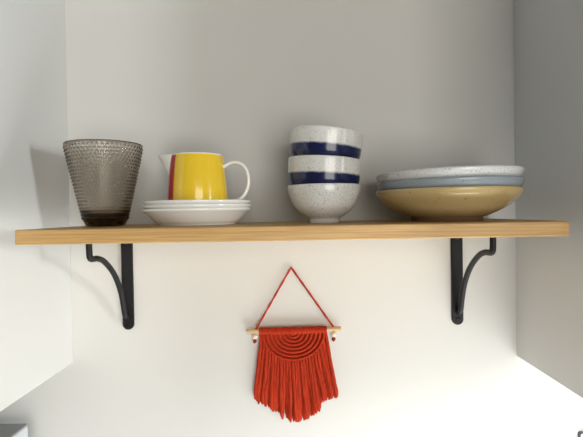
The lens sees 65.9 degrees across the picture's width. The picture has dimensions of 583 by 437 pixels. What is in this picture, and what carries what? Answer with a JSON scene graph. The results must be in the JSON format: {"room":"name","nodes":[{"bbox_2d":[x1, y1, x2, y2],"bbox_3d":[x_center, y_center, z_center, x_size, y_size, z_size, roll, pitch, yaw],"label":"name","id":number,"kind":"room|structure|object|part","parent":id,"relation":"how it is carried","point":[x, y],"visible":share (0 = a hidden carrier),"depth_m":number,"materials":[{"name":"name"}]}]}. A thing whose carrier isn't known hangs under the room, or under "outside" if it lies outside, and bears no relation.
{"room":"kitchen","nodes":[
{"label":"kitchen","id":0,"kind":"room"},
{"bbox_2d":[0,0,582,436],"bbox_3d":[0.004,0.208,0.651,3.400,2.710,0.116,-1,1,0],"label":"wall","id":1,"kind":"structure","parent":0,"point":[424,83],"depth_m":0.61,"materials":[{"name":"paint"}]},
{"bbox_2d":[0,0,72,410],"bbox_3d":[-0.604,-0.177,0.450,0.600,0.760,0.315,-1,1,0],"label":"upper cabinet","id":2,"kind":"object","parent":1,"relation":"attached to","point":[36,339],"visible":1,"depth_m":0.52,"materials":[{"name":"laminate"}]},
{"bbox_2d":[86,243,134,329],"bbox_3d":[-0.222,0.087,0.549,0.015,0.128,0.120,-1,1,0],"label":"shelf bracket","id":3,"kind":"object","parent":1,"relation":"attached to","point":[125,290],"visible":0.88,"depth_m":0.60,"materials":[{"name":"black metal"}]},
{"bbox_3d":[-0.221,0.086,0.607,0.015,0.128,0.004,-1,1,0],"label":"wall plate","id":4,"kind":"part","parent":3,"relation":"part of","materials":[{"name":"black metal"}]},
{"bbox_2d":[15,218,568,244],"bbox_3d":[0.000,0.013,0.517,0.528,0.014,0.178,-1,1,0],"label":"wall shelf","id":5,"kind":"object","parent":1,"relation":"attached to","point":[487,227],"visible":0.91,"depth_m":0.43,"materials":[{"name":"brown wood"}]},
{"bbox_2d":[62,139,142,226],"bbox_3d":[-0.216,-0.038,0.520,0.086,0.094,0.086,-1,1,-25],"label":"glass tumbler","id":6,"kind":"object","parent":5,"relation":"on","point":[103,172],"visible":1,"depth_m":0.49,"materials":[{"name":"brown"}]},
{"bbox_2d":[142,208,250,225],"bbox_3d":[-0.108,-0.002,0.520,0.122,0.019,0.122,-1,1,0],"label":"saucer","id":7,"kind":"object","parent":5,"relation":"on","point":[168,216],"visible":1,"depth_m":0.47,"materials":[{"name":"white ceramic"}]},
{"bbox_2d":[143,204,251,208],"bbox_3d":[-0.107,-0.006,0.520,0.122,0.019,0.122,-1,1,27],"label":"saucer","id":8,"kind":"object","parent":7,"relation":"on","point":[161,206],"visible":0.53,"depth_m":0.47,"materials":[{"name":"white ceramic"}]},
{"bbox_2d":[142,199,250,204],"bbox_3d":[-0.108,-0.011,0.520,0.122,0.019,0.122,-2,1,-36],"label":"saucer","id":9,"kind":"object","parent":8,"relation":"on","point":[202,201],"visible":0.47,"depth_m":0.47,"materials":[{"name":"white ceramic"}]},
{"bbox_2d":[158,152,250,199],"bbox_3d":[-0.101,-0.039,0.521,0.082,0.070,0.077,-2,1,-41],"label":"jug","id":10,"kind":"object","parent":9,"relation":"on","point":[192,175],"visible":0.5,"depth_m":0.49,"materials":[{"name":"yellow ceramic"}]},
{"bbox_3d":[-0.143,-0.057,0.519,0.022,0.032,0.031,-1,1,0],"label":"spout","id":11,"kind":"part","parent":10,"relation":"part of","materials":[{"name":"white ceramic"}]},
{"bbox_3d":[-0.063,-0.042,0.519,0.033,0.049,0.009,-1,1,0],"label":"handle","id":12,"kind":"part","parent":10,"relation":"part of","materials":[{"name":"white ceramic"}]},
{"bbox_2d":[288,183,360,222],"bbox_3d":[0.038,-0.017,0.518,0.084,0.043,0.084,-1,1,0],"label":"bowl","id":13,"kind":"object","parent":5,"relation":"on","point":[319,202],"visible":1,"depth_m":0.49,"materials":[{"name":"ceramic"}]},
{"bbox_2d":[288,155,360,184],"bbox_3d":[0.038,-0.038,0.518,0.084,0.065,0.083,-1,1,2],"label":"bowl","id":14,"kind":"object","parent":13,"relation":"in","point":[302,169],"visible":0.63,"depth_m":0.48,"materials":[{"name":"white ceramic"}]},
{"bbox_2d":[376,186,523,220],"bbox_3d":[0.177,-0.015,0.516,0.159,0.035,0.159,-2,1,-35],"label":"pasta bowl","id":15,"kind":"object","parent":5,"relation":"on","point":[449,203],"visible":1,"depth_m":0.46,"materials":[{"name":"beige ceramic"}]},
{"bbox_2d":[377,176,524,190],"bbox_3d":[0.179,-0.025,0.516,0.159,0.036,0.159,-1,1,-4],"label":"pasta bowl","id":16,"kind":"object","parent":15,"relation":"in","point":[458,180],"visible":0.35,"depth_m":0.45,"materials":[{"name":"blue ceramic"}]},
{"bbox_2d":[376,165,524,182],"bbox_3d":[0.178,-0.035,0.516,0.159,0.037,0.159,-1,1,-1],"label":"pasta bowl","id":17,"kind":"object","parent":16,"relation":"in","point":[473,170],"visible":0.36,"depth_m":0.45,"materials":[{"name":"ceramic"}]},
{"bbox_3d":[0.004,0.106,0.602,0.106,0.084,0.007,-1,1,0],"label":"hanging cord","id":18,"kind":"part","parent":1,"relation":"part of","materials":[{"name":"fabric"}]},
{"bbox_2d":[450,237,495,324],"bbox_3d":[0.222,0.080,0.546,0.015,0.128,0.120,-1,1,0],"label":"shelf bracket","id":19,"kind":"object","parent":1,"relation":"attached to","point":[459,283],"visible":0.84,"depth_m":0.60,"materials":[{"name":"black metal"}]},
{"bbox_3d":[0.222,0.079,0.604,0.015,0.128,0.004,-1,1,0],"label":"wall plate","id":20,"kind":"part","parent":19,"relation":"part of","materials":[{"name":"black metal"}]},
{"bbox_2d":[514,0,582,397],"bbox_3d":[0.596,-0.197,0.441,0.600,0.760,0.315,-1,1,0],"label":"upper cabinet","id":21,"kind":"object","parent":1,"relation":"attached to","point":[548,34],"visible":1,"depth_m":0.52,"materials":[{"name":"laminate"}]},
{"bbox_3d":[0.010,0.689,0.301,3.400,0.040,0.630,-1,1,0],"label":"countertop","id":22,"kind":"structure","parent":1,"relation":"attached to","visible":0},
{"bbox_2d":[0,423,27,436],"bbox_3d":[-0.453,0.471,0.466,0.230,0.406,0.240,-1,1,0],"label":"kitchen appliance","id":23,"kind":"object","parent":22,"relation":"on","point":[6,430],"visible":1,"depth_m":0.57,"materials":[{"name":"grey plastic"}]},
{"bbox_2d":[290,125,362,158],"bbox_3d":[0.040,-0.069,0.518,0.084,0.068,0.083,-1,1,2],"label":"bowl","id":24,"kind":"object","parent":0,"point":[305,139],"visible":0.6,"depth_m":0.48,"materials":[{"name":"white ceramic"}]}
]}

